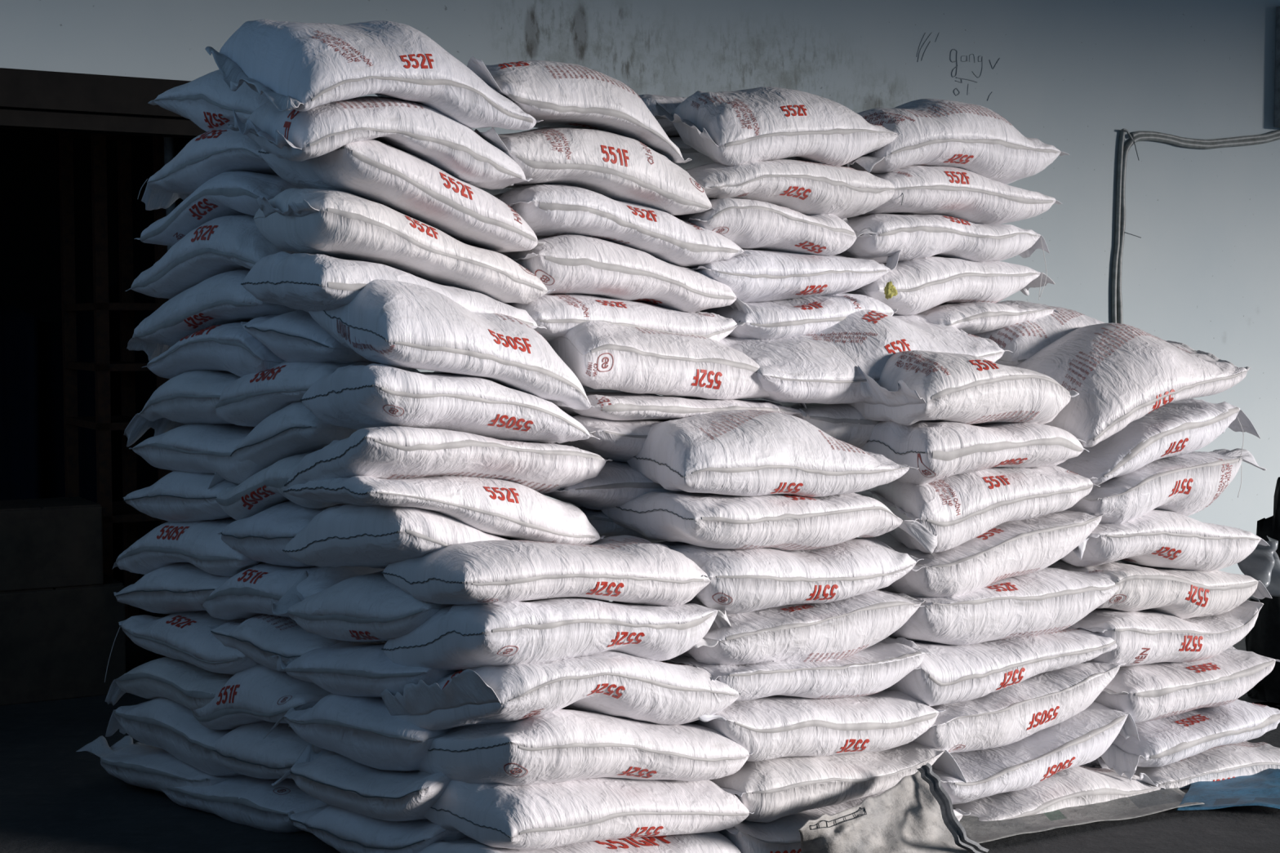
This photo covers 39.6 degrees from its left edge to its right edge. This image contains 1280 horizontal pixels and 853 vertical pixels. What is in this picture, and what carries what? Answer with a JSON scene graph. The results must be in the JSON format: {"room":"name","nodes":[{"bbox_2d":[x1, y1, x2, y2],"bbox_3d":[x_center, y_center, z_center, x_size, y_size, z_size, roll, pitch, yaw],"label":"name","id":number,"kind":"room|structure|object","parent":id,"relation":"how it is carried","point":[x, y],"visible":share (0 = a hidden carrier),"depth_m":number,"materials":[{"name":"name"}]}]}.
{"room":"warehouse","nodes":[
{"label":"warehouse","id":0,"kind":"room"},
{"bbox_2d":[0,128,192,551],"bbox_3d":[-4.238,-1.085,9.880,9.400,3.880,0.200,-2,4,-30],"label":"wall","id":1,"kind":"structure","parent":0,"point":[30,260],"depth_m":10.27,"materials":[{"name":"paint"}]},
{"bbox_2d":[0,0,1279,601],"bbox_3d":[0.023,-0.951,7.503,14.000,3.880,0.224,-2,4,-30],"label":"wall","id":2,"kind":"structure","parent":0,"point":[1202,273],"depth_m":8.46,"materials":[{"name":"paint"}]},
{"bbox_2d":[0,67,191,118],"bbox_3d":[-3.782,-1.114,5.261,5.179,0.130,0.200,-2,4,-30],"label":"beam","id":3,"kind":"structure","parent":2,"relation":"attached to","point":[28,89],"depth_m":6.21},
{"bbox_2d":[0,107,206,138],"bbox_3d":[-3.777,-1.018,5.258,5.179,0.060,0.100,-2,4,-30],"label":"trim","id":4,"kind":"structure","parent":2,"relation":"attached to","point":[10,117],"depth_m":6.28,"materials":[{"name":"black metal"}]},
{"bbox_2d":[0,569,1279,852],"bbox_3d":[1.000,1.263,3.577,34.000,0.100,25.000,0,3,0],"label":"floor","id":5,"kind":"structure","parent":0,"point":[55,797],"depth_m":5.11,"materials":[{"name":"concrete"}]},
{"bbox_2d":[0,573,125,706],"bbox_3d":[-2.303,0.813,6.885,0.520,0.426,0.400,-2,4,-30],"label":"concrete block","id":6,"kind":"object","parent":5,"relation":"on","point":[56,643],"visible":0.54,"depth_m":6.72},
{"bbox_2d":[0,496,103,591],"bbox_3d":[-2.333,0.447,6.835,0.440,0.306,0.380,-2,4,-30],"label":"carton","id":7,"kind":"object","parent":6,"relation":"on","point":[46,543],"visible":1,"depth_m":6.69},
{"bbox_2d":[58,131,172,657],"bbox_3d":[-2.252,-0.193,7.638,0.303,2.350,0.650,-2,4,-30],"label":"metal grille","id":8,"kind":"object","parent":5,"relation":"on","point":[103,423],"visible":0.46,"depth_m":7.74,"materials":[{"name":"metal"}]},
{"bbox_2d":[75,735,236,792],"bbox_3d":[-1.363,1.040,5.474,0.654,0.138,0.454,2,4,36],"label":"sack","id":9,"kind":"object","parent":5,"relation":"on","point":[138,764],"visible":0.43,"depth_m":5.31,"materials":[{"name":"fabric"}]},
{"bbox_2d":[105,697,243,776],"bbox_3d":[-1.286,0.912,5.404,0.604,0.228,0.455,3,4,38],"label":"sack","id":10,"kind":"object","parent":9,"relation":"on","point":[166,724],"visible":0.46,"depth_m":5.21,"materials":[{"name":"fabric"}]},
{"bbox_2d":[105,656,234,710],"bbox_3d":[-1.299,0.777,5.409,0.558,0.187,0.454,3,4,38],"label":"sack","id":11,"kind":"object","parent":10,"relation":"on","point":[192,686],"visible":0.53,"depth_m":5.22,"materials":[{"name":"fabric"}]},
{"bbox_2d":[104,610,259,682],"bbox_3d":[-1.235,0.655,5.346,0.601,0.232,0.463,3,4,38],"label":"sack","id":12,"kind":"object","parent":11,"relation":"on","point":[185,637],"visible":0.57,"depth_m":5.17,"materials":[{"name":"fabric"}]},
{"bbox_2d":[113,562,231,613],"bbox_3d":[-1.277,0.484,5.374,0.514,0.175,0.455,3,4,38],"label":"sack","id":13,"kind":"object","parent":12,"relation":"on","point":[182,587],"visible":0.59,"depth_m":5.20,"materials":[{"name":"fabric"}]},
{"bbox_2d":[111,517,262,577],"bbox_3d":[-1.237,0.360,5.339,0.620,0.205,0.450,3,4,39],"label":"sack","id":14,"kind":"object","parent":13,"relation":"on","point":[200,544],"visible":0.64,"depth_m":5.14,"materials":[{"name":"fabric"}]},
{"bbox_2d":[123,471,238,522],"bbox_3d":[-1.246,0.197,5.335,0.472,0.194,0.451,3,4,38],"label":"sack","id":15,"kind":"object","parent":14,"relation":"on","point":[178,496],"visible":0.5,"depth_m":5.14,"materials":[{"name":"fabric"}]},
{"bbox_2d":[128,423,265,484],"bbox_3d":[-1.180,0.073,5.276,0.582,0.200,0.454,3,4,38],"label":"sack","id":16,"kind":"object","parent":15,"relation":"on","point":[197,448],"visible":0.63,"depth_m":5.10,"materials":[{"name":"fabric"}]},
{"bbox_2d":[123,369,240,447],"bbox_3d":[-1.228,-0.034,5.303,0.546,0.290,0.460,2,4,36],"label":"sack","id":17,"kind":"object","parent":16,"relation":"on","point":[192,397],"visible":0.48,"depth_m":5.12,"materials":[{"name":"fabric"}]},
{"bbox_2d":[142,321,284,378],"bbox_3d":[-1.136,-0.213,5.224,0.543,0.189,0.455,3,4,38],"label":"sack","id":18,"kind":"object","parent":17,"relation":"on","point":[228,347],"visible":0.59,"depth_m":5.00,"materials":[{"name":"fabric"}]},
{"bbox_2d":[126,269,297,360],"bbox_3d":[-1.166,-0.324,5.240,0.622,0.270,0.457,3,4,38],"label":"sack","id":19,"kind":"object","parent":18,"relation":"on","point":[220,299],"visible":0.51,"depth_m":5.06,"materials":[{"name":"fabric"}]},
{"bbox_2d":[124,214,299,298],"bbox_3d":[-1.158,-0.493,5.224,0.625,0.246,0.458,3,4,38],"label":"sack","id":20,"kind":"object","parent":19,"relation":"on","point":[223,244],"visible":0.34,"depth_m":5.03,"materials":[{"name":"fabric"}]},
{"bbox_2d":[133,170,300,245],"bbox_3d":[-1.145,-0.633,5.234,0.603,0.212,0.454,3,4,38],"label":"sack","id":21,"kind":"object","parent":20,"relation":"on","point":[228,193],"visible":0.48,"depth_m":5.03,"materials":[{"name":"fabric"}]},
{"bbox_2d":[137,128,277,210],"bbox_3d":[-1.142,-0.753,5.234,0.570,0.247,0.460,3,4,38],"label":"sack","id":22,"kind":"object","parent":21,"relation":"on","point":[211,153],"visible":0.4,"depth_m":5.06,"materials":[{"name":"fabric"}]},
{"bbox_2d":[160,775,330,832],"bbox_3d":[-1.039,1.079,5.223,0.754,0.152,0.457,2,4,36],"label":"sack","id":23,"kind":"object","parent":5,"relation":"on","point":[245,800],"visible":0.29,"depth_m":5.03,"materials":[{"name":"fabric"}]},
{"bbox_2d":[212,720,323,779],"bbox_3d":[-0.979,0.917,5.169,0.529,0.174,0.449,3,4,38],"label":"sack","id":24,"kind":"object","parent":23,"relation":"on","point":[244,750],"visible":0.45,"depth_m":4.99,"materials":[{"name":"fabric"}]},
{"bbox_2d":[190,664,331,729],"bbox_3d":[-0.993,0.773,5.168,0.504,0.229,0.454,3,4,38],"label":"sack","id":25,"kind":"object","parent":24,"relation":"on","point":[259,693],"visible":0.54,"depth_m":4.98,"materials":[{"name":"fabric"}]},
{"bbox_2d":[206,613,345,671],"bbox_3d":[-0.934,0.604,5.112,0.500,0.172,0.453,3,4,38],"label":"sack","id":26,"kind":"object","parent":25,"relation":"on","point":[260,637],"visible":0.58,"depth_m":4.95,"materials":[{"name":"fabric"}]},
{"bbox_2d":[202,562,384,620],"bbox_3d":[-0.957,0.471,5.122,0.562,0.196,0.456,3,4,38],"label":"sack","id":27,"kind":"object","parent":26,"relation":"on","point":[249,593],"visible":0.48,"depth_m":4.95,"materials":[{"name":"fabric"}]},
{"bbox_2d":[217,500,344,568],"bbox_3d":[-0.927,0.298,5.088,0.399,0.199,0.455,3,4,38],"label":"sack","id":28,"kind":"object","parent":27,"relation":"on","point":[262,536],"visible":0.48,"depth_m":4.91,"materials":[{"name":"fabric"}]},
{"bbox_2d":[215,449,339,519],"bbox_3d":[-0.928,0.168,5.083,0.424,0.220,0.453,3,4,38],"label":"sack","id":29,"kind":"object","parent":28,"relation":"on","point":[264,490],"visible":0.44,"depth_m":4.92,"materials":[{"name":"fabric"}]},
{"bbox_2d":[208,400,356,488],"bbox_3d":[-0.925,0.046,5.073,0.445,0.282,0.453,3,4,38],"label":"sack","id":30,"kind":"object","parent":29,"relation":"on","point":[293,429],"visible":0.42,"depth_m":4.86,"materials":[{"name":"fabric"}]},
{"bbox_2d":[215,360,420,426],"bbox_3d":[-0.912,-0.103,5.053,0.513,0.219,0.459,3,4,38],"label":"sack","id":31,"kind":"object","parent":30,"relation":"on","point":[248,400],"visible":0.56,"depth_m":4.88,"materials":[{"name":"fabric"}]},
{"bbox_2d":[286,805,468,852],"bbox_3d":[-0.619,1.058,4.793,0.557,0.179,0.452,2,4,37],"label":"sack","id":32,"kind":"object","parent":5,"relation":"on","point":[345,831],"visible":0.5,"depth_m":4.60,"materials":[{"name":"fabric"}]},
{"bbox_2d":[271,743,450,821],"bbox_3d":[-0.630,0.935,4.764,0.569,0.163,0.459,3,4,38],"label":"sack","id":33,"kind":"object","parent":32,"relation":"on","point":[331,778],"visible":0.52,"depth_m":4.58,"materials":[{"name":"fabric"}]},
{"bbox_2d":[263,693,453,771],"bbox_3d":[-0.655,0.797,4.802,0.584,0.221,0.454,3,4,38],"label":"sack","id":34,"kind":"object","parent":33,"relation":"on","point":[361,730],"visible":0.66,"depth_m":4.59,"materials":[{"name":"fabric"}]},
{"bbox_2d":[270,640,458,697],"bbox_3d":[-0.649,0.643,4.790,0.602,0.159,0.453,3,4,38],"label":"sack","id":35,"kind":"object","parent":34,"relation":"on","point":[348,668],"visible":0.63,"depth_m":4.60,"materials":[{"name":"fabric"}]},
{"bbox_2d":[271,570,453,642],"bbox_3d":[-0.641,0.480,4.772,0.595,0.198,0.457,3,4,38],"label":"sack","id":36,"kind":"object","parent":35,"relation":"on","point":[368,607],"visible":0.56,"depth_m":4.60,"materials":[{"name":"fabric"}]},
{"bbox_3d":[-0.392,0.452,5.058,0.680,0.152,0.430,-2,4,-29],"label":"sack","id":37,"kind":"object","parent":35,"relation":"on","visible":0},
{"bbox_2d":[282,503,510,568],"bbox_3d":[-0.517,0.299,4.698,0.715,0.254,0.551,-2,4,-31],"label":"sack","id":38,"kind":"object","parent":37,"relation":"on","point":[377,536],"visible":0.45,"depth_m":4.48,"materials":[{"name":"fabric"}]},
{"bbox_2d":[283,475,605,544],"bbox_3d":[-0.507,0.219,4.669,0.723,0.220,0.536,-2,4,-30],"label":"sack","id":39,"kind":"object","parent":38,"relation":"on","point":[504,508],"visible":0.85,"depth_m":4.48,"materials":[{"name":"fabric"}]},
{"bbox_2d":[284,426,612,493],"bbox_3d":[-0.503,0.091,4.668,0.732,0.215,0.532,-2,4,-30],"label":"sack","id":40,"kind":"object","parent":39,"relation":"on","point":[390,452],"visible":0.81,"depth_m":4.45,"materials":[{"name":"fabric"}]},
{"bbox_2d":[299,363,599,443],"bbox_3d":[-0.500,-0.057,4.663,0.640,0.228,0.533,-2,4,-31],"label":"sack","id":41,"kind":"object","parent":40,"relation":"on","point":[359,397],"visible":0.93,"depth_m":4.45,"materials":[{"name":"fabric"}]},
{"bbox_2d":[307,279,591,409],"bbox_3d":[-0.509,-0.226,4.643,0.619,0.365,0.533,-2,4,-30],"label":"sack","id":42,"kind":"object","parent":41,"relation":"on","point":[391,322],"visible":0.9,"depth_m":4.44,"materials":[{"name":"fabric"}]},
{"bbox_2d":[240,251,546,328],"bbox_3d":[-0.660,-0.344,4.781,0.685,0.248,0.536,-2,4,-31],"label":"sack","id":43,"kind":"object","parent":42,"relation":"on","point":[304,282],"visible":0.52,"depth_m":4.57,"materials":[{"name":"fabric"}]},
{"bbox_2d":[253,187,555,304],"bbox_3d":[-0.648,-0.484,4.815,0.712,0.310,0.538,-2,4,-30],"label":"sack","id":44,"kind":"object","parent":43,"relation":"on","point":[340,224],"visible":0.87,"depth_m":4.61,"materials":[{"name":"fabric"}]},
{"bbox_2d":[258,138,545,253],"bbox_3d":[-0.644,-0.634,4.820,0.635,0.319,0.555,-2,4,-31],"label":"sack","id":45,"kind":"object","parent":44,"relation":"on","point":[372,170],"visible":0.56,"depth_m":4.62,"materials":[{"name":"fabric"}]},
{"bbox_2d":[226,96,533,189],"bbox_3d":[-0.704,-0.769,4.766,0.711,0.254,0.537,-2,4,-30],"label":"sack","id":46,"kind":"object","parent":45,"relation":"on","point":[420,131],"visible":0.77,"depth_m":4.57,"materials":[{"name":"fabric"}]},
{"bbox_2d":[204,18,543,129],"bbox_3d":[-0.703,-0.939,4.724,0.781,0.305,0.531,-2,4,-30],"label":"sack","id":47,"kind":"object","parent":46,"relation":"on","point":[299,66],"visible":0.95,"depth_m":4.54,"materials":[{"name":"fabric"}]},
{"bbox_2d":[417,831,741,852],"bbox_3d":[-0.191,1.142,4.620,0.900,0.230,0.485,-2,4,-31],"label":"sack","id":48,"kind":"object","parent":5,"relation":"on","point":[711,842],"visible":0.45,"depth_m":4.54,"materials":[{"name":"plastic"}]},
{"bbox_2d":[417,771,754,850],"bbox_3d":[-0.162,0.967,4.634,0.844,0.196,0.482,-2,4,-31],"label":"sack","id":49,"kind":"object","parent":48,"relation":"on","point":[544,816],"visible":0.71,"depth_m":4.43,"materials":[{"name":"fabric"}]},
{"bbox_2d":[417,709,753,786],"bbox_3d":[-0.157,0.820,4.623,0.844,0.250,0.492,-2,4,-32],"label":"sack","id":50,"kind":"object","parent":49,"relation":"on","point":[561,745],"visible":0.82,"depth_m":4.42,"materials":[{"name":"fabric"}]},
{"bbox_2d":[379,650,740,730],"bbox_3d":[-0.204,0.686,4.590,0.840,0.242,0.486,-2,4,-31],"label":"sack","id":51,"kind":"object","parent":50,"relation":"on","point":[612,683],"visible":0.84,"depth_m":4.42,"materials":[{"name":"fabric"}]},
{"bbox_2d":[381,597,731,670],"bbox_3d":[-0.191,0.517,4.590,0.842,0.222,0.492,-2,4,-30],"label":"sack","id":52,"kind":"object","parent":51,"relation":"on","point":[456,637],"visible":0.83,"depth_m":4.38,"materials":[{"name":"plastic"}]},
{"bbox_2d":[381,535,719,606],"bbox_3d":[-0.222,0.378,4.571,0.754,0.204,0.501,-2,4,-32],"label":"sack","id":53,"kind":"object","parent":52,"relation":"on","point":[624,569],"visible":0.97,"depth_m":4.37,"materials":[{"name":"fabric"}]},
{"bbox_2d":[717,790,970,852],"bbox_3d":[0.478,1.116,5.017,0.808,0.192,0.492,-2,4,-30],"label":"sack","id":54,"kind":"object","parent":5,"relation":"on","point":[781,835],"visible":0.11,"depth_m":4.71,"materials":[{"name":"fabric"}]},
{"bbox_2d":[708,741,968,822],"bbox_3d":[0.477,0.963,5.006,0.765,0.178,0.495,-2,4,-31],"label":"sack","id":55,"kind":"object","parent":54,"relation":"on","point":[775,788],"visible":0.56,"depth_m":4.76,"materials":[{"name":"fabric"}]},
{"bbox_2d":[691,689,945,761],"bbox_3d":[0.401,0.794,4.951,0.812,0.234,0.495,-2,4,-29],"label":"sack","id":56,"kind":"object","parent":55,"relation":"on","point":[773,726],"visible":0.54,"depth_m":4.76,"materials":[{"name":"fabric"}]},
{"bbox_2d":[659,636,933,701],"bbox_3d":[0.393,0.677,4.941,0.723,0.152,0.493,-2,4,-30],"label":"sack","id":57,"kind":"object","parent":56,"relation":"on","point":[877,668],"visible":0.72,"depth_m":4.75,"materials":[{"name":"fabric"}]},
{"bbox_2d":[682,589,925,666],"bbox_3d":[0.364,0.555,4.917,0.754,0.197,0.495,-2,4,-30],"label":"sack","id":58,"kind":"object","parent":57,"relation":"on","point":[839,629],"visible":0.6,"depth_m":4.73,"materials":[{"name":"fabric"}]},
{"bbox_2d":[653,537,924,613],"bbox_3d":[0.360,0.401,4.906,0.731,0.190,0.495,-2,4,-30],"label":"sack","id":59,"kind":"object","parent":58,"relation":"on","point":[749,580],"visible":0.58,"depth_m":4.69,"materials":[{"name":"fabric"}]},
{"bbox_2d":[561,501,665,542],"bbox_3d":[-0.065,0.278,5.141,0.555,0.126,0.491,-2,4,-30],"label":"sack","id":60,"kind":"object","parent":59,"relation":"on","point":[605,526],"visible":0.07,"depth_m":4.87,"materials":[{"name":"fabric"}]},
{"bbox_2d":[542,460,674,510],"bbox_3d":[-0.046,0.165,5.005,0.630,0.154,0.495,-2,4,-30],"label":"sack","id":61,"kind":"object","parent":60,"relation":"on","point":[617,483],"visible":0.2,"depth_m":4.75,"materials":[{"name":"fabric"}]},
{"bbox_2d":[555,415,667,462],"bbox_3d":[0.049,0.032,5.054,0.691,0.148,0.492,-2,4,-30],"label":"sack","id":62,"kind":"object","parent":61,"relation":"on","point":[620,441],"visible":0.17,"depth_m":4.77,"materials":[{"name":"fabric"}]},
{"bbox_2d":[557,391,809,420],"bbox_3d":[0.067,-0.041,5.060,0.738,0.125,0.492,-2,4,-30],"label":"sack","id":63,"kind":"object","parent":62,"relation":"on","point":[620,406],"visible":0.56,"depth_m":4.81,"materials":[{"name":"fabric"}]},
{"bbox_2d":[546,320,807,409],"bbox_3d":[0.072,-0.189,5.054,0.758,0.288,0.486,-2,4,-30],"label":"sack","id":64,"kind":"object","parent":63,"relation":"on","point":[602,355],"visible":0.8,"depth_m":4.81,"materials":[{"name":"fabric"}]},
{"bbox_2d":[506,293,739,341],"bbox_3d":[-0.107,-0.299,5.149,0.756,0.170,0.500,-2,4,-29],"label":"sack","id":65,"kind":"object","parent":64,"relation":"on","point":[559,313],"visible":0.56,"depth_m":4.93,"materials":[{"name":"fabric"}]},
{"bbox_2d":[498,234,754,314],"bbox_3d":[-0.081,-0.423,5.160,0.749,0.258,0.494,-2,4,-30],"label":"sack","id":66,"kind":"object","parent":65,"relation":"on","point":[566,264],"visible":0.66,"depth_m":4.93,"materials":[{"name":"fabric"}]},
{"bbox_2d":[493,183,752,267],"bbox_3d":[-0.103,-0.573,5.139,0.737,0.230,0.494,-2,4,-30],"label":"sack","id":67,"kind":"object","parent":66,"relation":"on","point":[550,210],"visible":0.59,"depth_m":4.93,"materials":[{"name":"fabric"}]},
{"bbox_2d":[474,127,715,215],"bbox_3d":[-0.193,-0.727,5.078,0.723,0.245,0.496,-2,4,-28],"label":"sack","id":68,"kind":"object","parent":67,"relation":"on","point":[615,166],"visible":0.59,"depth_m":4.89,"materials":[{"name":"fabric"}]},
{"bbox_2d":[466,56,692,163],"bbox_3d":[-0.255,-0.894,5.054,0.687,0.285,0.498,-2,4,-30],"label":"sack","id":69,"kind":"object","parent":68,"relation":"on","point":[558,94],"visible":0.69,"depth_m":4.87,"materials":[{"name":"fabric"}]},
{"bbox_2d":[601,491,937,553],"bbox_3d":[0.348,0.257,4.892,0.813,0.187,0.498,-2,4,-31],"label":"sack","id":70,"kind":"object","parent":59,"relation":"on","point":[790,522],"visible":0.91,"depth_m":4.67,"materials":[{"name":"fabric"}]},
{"bbox_2d":[626,409,919,497],"bbox_3d":[0.328,0.070,4.870,0.753,0.233,0.492,-2,4,-29],"label":"sack","id":71,"kind":"object","parent":70,"relation":"on","point":[731,452],"visible":1,"depth_m":4.66,"materials":[{"name":"fabric"}]},
{"bbox_2d":[798,762,989,852],"bbox_3d":[0.643,1.023,4.647,0.557,0.231,0.228,-1,3,-13],"label":"sack","id":72,"kind":"object","parent":5,"relation":"on","point":[916,815],"visible":1,"depth_m":4.65,"materials":[{"name":"grey fabric"}]},
{"bbox_2d":[952,764,1167,821],"bbox_3d":[1.157,1.097,5.405,0.789,0.152,0.497,-2,4,-30],"label":"sack","id":73,"kind":"object","parent":5,"relation":"on","point":[1081,785],"visible":0.36,"depth_m":5.21,"materials":[{"name":"fabric"}]},
{"bbox_2d":[932,702,1139,804],"bbox_3d":[1.067,0.964,5.348,0.785,0.232,0.493,-2,4,-30],"label":"sack","id":74,"kind":"object","parent":73,"relation":"on","point":[1080,740],"visible":0.54,"depth_m":5.17,"materials":[{"name":"fabric"}]},
{"bbox_2d":[913,661,1125,753],"bbox_3d":[1.018,0.816,5.311,0.756,0.251,0.492,-2,4,-30],"label":"sack","id":75,"kind":"object","parent":74,"relation":"on","point":[1009,715],"visible":0.32,"depth_m":5.10,"materials":[{"name":"fabric"}]},
{"bbox_2d":[884,627,1117,706],"bbox_3d":[1.005,0.689,5.295,0.837,0.196,0.497,-2,4,-30],"label":"sack","id":76,"kind":"object","parent":75,"relation":"on","point":[952,674],"visible":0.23,"depth_m":5.04,"materials":[{"name":"fabric"}]},
{"bbox_2d":[879,567,1118,645],"bbox_3d":[1.018,0.525,5.295,0.836,0.206,0.493,-2,4,-30],"label":"sack","id":77,"kind":"object","parent":76,"relation":"on","point":[1047,600],"visible":0.68,"depth_m":5.08,"materials":[{"name":"fabric"}]},
{"bbox_2d":[876,510,1105,597],"bbox_3d":[0.958,0.369,5.253,0.726,0.242,0.489,-2,4,-30],"label":"sack","id":78,"kind":"object","parent":77,"relation":"on","point":[1012,548],"visible":0.6,"depth_m":5.04,"materials":[{"name":"fabric"}]},
{"bbox_2d":[868,466,1100,552],"bbox_3d":[0.945,0.224,5.229,0.694,0.247,0.490,-2,4,-30],"label":"sack","id":79,"kind":"object","parent":78,"relation":"on","point":[958,508],"visible":0.8,"depth_m":5.01,"materials":[{"name":"fabric"}]},
{"bbox_2d":[768,400,879,448],"bbox_3d":[0.619,0.002,5.402,0.768,0.199,0.497,-2,4,-30],"label":"sack","id":80,"kind":"object","parent":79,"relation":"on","point":[845,423],"visible":0.14,"depth_m":5.13,"materials":[{"name":"fabric"}]},
{"bbox_2d":[718,309,1013,404],"bbox_3d":[0.616,-0.224,5.331,0.918,0.293,0.536,-2,4,-30],"label":"sack","id":81,"kind":"object","parent":80,"relation":"on","point":[821,367],"visible":0.72,"depth_m":5.11,"materials":[{"name":"fabric"}]},
{"bbox_2d":[699,293,897,339],"bbox_3d":[0.429,-0.336,5.436,0.593,0.161,0.498,-2,4,-31],"label":"sack","id":82,"kind":"object","parent":81,"relation":"on","point":[798,317],"visible":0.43,"depth_m":5.21,"materials":[{"name":"fabric"}]},
{"bbox_2d":[688,248,903,302],"bbox_3d":[0.391,-0.466,5.429,0.730,0.183,0.498,-2,4,-29],"label":"sack","id":83,"kind":"object","parent":82,"relation":"on","point":[760,275],"visible":0.56,"depth_m":5.21,"materials":[{"name":"fabric"}]},
{"bbox_2d":[673,197,875,255],"bbox_3d":[0.352,-0.597,5.399,0.676,0.172,0.497,-2,4,-30],"label":"sack","id":84,"kind":"object","parent":83,"relation":"on","point":[751,224],"visible":0.63,"depth_m":5.17,"materials":[{"name":"fabric"}]},
{"bbox_2d":[684,159,903,218],"bbox_3d":[0.378,-0.718,5.411,0.745,0.181,0.492,-2,4,-30],"label":"sack","id":85,"kind":"object","parent":84,"relation":"on","point":[806,188],"visible":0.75,"depth_m":5.22,"materials":[{"name":"fabric"}]},
{"bbox_2d":[655,86,902,166],"bbox_3d":[0.386,-0.909,5.426,0.717,0.275,0.490,-2,4,-30],"label":"sack","id":86,"kind":"object","parent":85,"relation":"on","point":[762,123],"visible":0.98,"depth_m":5.25,"materials":[{"name":"fabric"}]},
{"bbox_2d":[917,302,1059,334],"bbox_3d":[1.029,-0.346,5.782,0.502,0.116,0.496,-2,4,-30],"label":"sack","id":87,"kind":"object","parent":81,"relation":"on","point":[972,317],"visible":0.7,"depth_m":5.56,"materials":[{"name":"fabric"}]},
{"bbox_2d":[845,256,1055,315],"bbox_3d":[0.922,-0.448,5.741,0.718,0.196,0.491,-2,4,-31],"label":"sack","id":88,"kind":"object","parent":87,"relation":"on","point":[923,284],"visible":0.7,"depth_m":5.50,"materials":[{"name":"fabric"}]},
{"bbox_2d":[837,213,1049,297],"bbox_3d":[0.888,-0.547,5.711,0.734,0.263,0.497,-2,4,-30],"label":"sack","id":89,"kind":"object","parent":88,"relation":"on","point":[920,236],"visible":0.55,"depth_m":5.49,"materials":[{"name":"fabric"}]},
{"bbox_2d":[858,164,1062,223],"bbox_3d":[0.917,-0.736,5.722,0.796,0.189,0.493,-2,4,-29],"label":"sack","id":90,"kind":"object","parent":89,"relation":"on","point":[969,196],"visible":0.62,"depth_m":5.52,"materials":[{"name":"fabric"}]},
{"bbox_2d":[840,98,1069,184],"bbox_3d":[0.936,-0.914,5.741,0.828,0.287,0.497,-2,4,-30],"label":"sack","id":91,"kind":"object","parent":90,"relation":"on","point":[976,139],"visible":0.8,"depth_m":5.54,"materials":[{"name":"fabric"}]},
{"bbox_2d":[860,420,1089,484],"bbox_3d":[0.941,0.065,5.222,0.619,0.194,0.492,-2,4,-31],"label":"sack","id":92,"kind":"object","parent":79,"relation":"on","point":[940,450],"visible":0.81,"depth_m":5.00,"materials":[{"name":"fabric"}]},
{"bbox_2d":[847,350,1079,425],"bbox_3d":[0.889,-0.110,5.187,0.655,0.228,0.490,-2,4,-30],"label":"sack","id":93,"kind":"object","parent":92,"relation":"on","point":[913,386],"visible":0.9,"depth_m":5.00,"materials":[{"name":"fabric"}]},
{"bbox_2d":[952,787,1204,843],"bbox_3d":[1.271,1.109,5.152,0.946,0.023,0.368,-1,3,-22],"label":"sheet","id":94,"kind":"object","parent":5,"relation":"on","point":[1162,800],"visible":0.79,"depth_m":5.10,"materials":[{"name":"grey plastic"}]},
{"bbox_2d":[1084,741,1279,789],"bbox_3d":[1.737,1.102,5.744,0.757,0.172,0.493,-2,4,-30],"label":"sack","id":95,"kind":"object","parent":5,"relation":"on","point":[1222,762],"visible":0.28,"depth_m":5.54,"materials":[{"name":"fabric"}]},
{"bbox_2d":[1100,698,1279,781],"bbox_3d":[1.669,0.971,5.696,0.713,0.207,0.498,-2,4,-28],"label":"sack","id":96,"kind":"object","parent":95,"relation":"on","point":[1164,741],"visible":0.51,"depth_m":5.48,"materials":[{"name":"fabric"}]},
{"bbox_2d":[1093,646,1279,723],"bbox_3d":[1.631,0.808,5.663,0.693,0.202,0.495,-2,4,-30],"label":"sack","id":97,"kind":"object","parent":96,"relation":"on","point":[1153,691],"visible":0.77,"depth_m":5.44,"materials":[{"name":"fabric"}]},
{"bbox_2d":[1068,600,1263,666],"bbox_3d":[1.552,0.641,5.611,0.696,0.191,0.493,-2,4,-30],"label":"sack","id":98,"kind":"object","parent":97,"relation":"on","point":[1143,637],"visible":0.51,"depth_m":5.39,"materials":[{"name":"fabric"}]},
{"bbox_2d":[1047,559,1271,619],"bbox_3d":[1.575,0.506,5.615,0.705,0.206,0.496,-2,4,-31],"label":"sack","id":99,"kind":"object","parent":98,"relation":"on","point":[1182,594],"visible":0.64,"depth_m":5.41,"materials":[{"name":"fabric"}]},
{"bbox_2d":[1061,509,1269,572],"bbox_3d":[1.529,0.355,5.579,0.791,0.225,0.495,-2,4,-30],"label":"sack","id":100,"kind":"object","parent":99,"relation":"on","point":[1162,539],"visible":0.7,"depth_m":5.37,"materials":[{"name":"fabric"}]},
{"bbox_2d":[1063,448,1266,523],"bbox_3d":[1.547,0.187,5.581,0.728,0.226,0.493,-2,4,-31],"label":"sack","id":101,"kind":"object","parent":100,"relation":"on","point":[1186,484],"visible":0.61,"depth_m":5.36,"materials":[{"name":"fabric"}]},
{"bbox_2d":[1056,398,1260,486],"bbox_3d":[1.532,0.038,5.563,0.735,0.249,0.498,-2,4,-30],"label":"sack","id":102,"kind":"object","parent":101,"relation":"on","point":[1183,427],"visible":0.59,"depth_m":5.34,"materials":[{"name":"fabric"}]},
{"bbox_2d":[1015,322,1251,447],"bbox_3d":[1.478,-0.139,5.521,0.735,0.366,0.497,-2,4,-30],"label":"sack","id":103,"kind":"object","parent":102,"relation":"on","point":[1120,373],"visible":0.92,"depth_m":5.33,"materials":[{"name":"fabric"}]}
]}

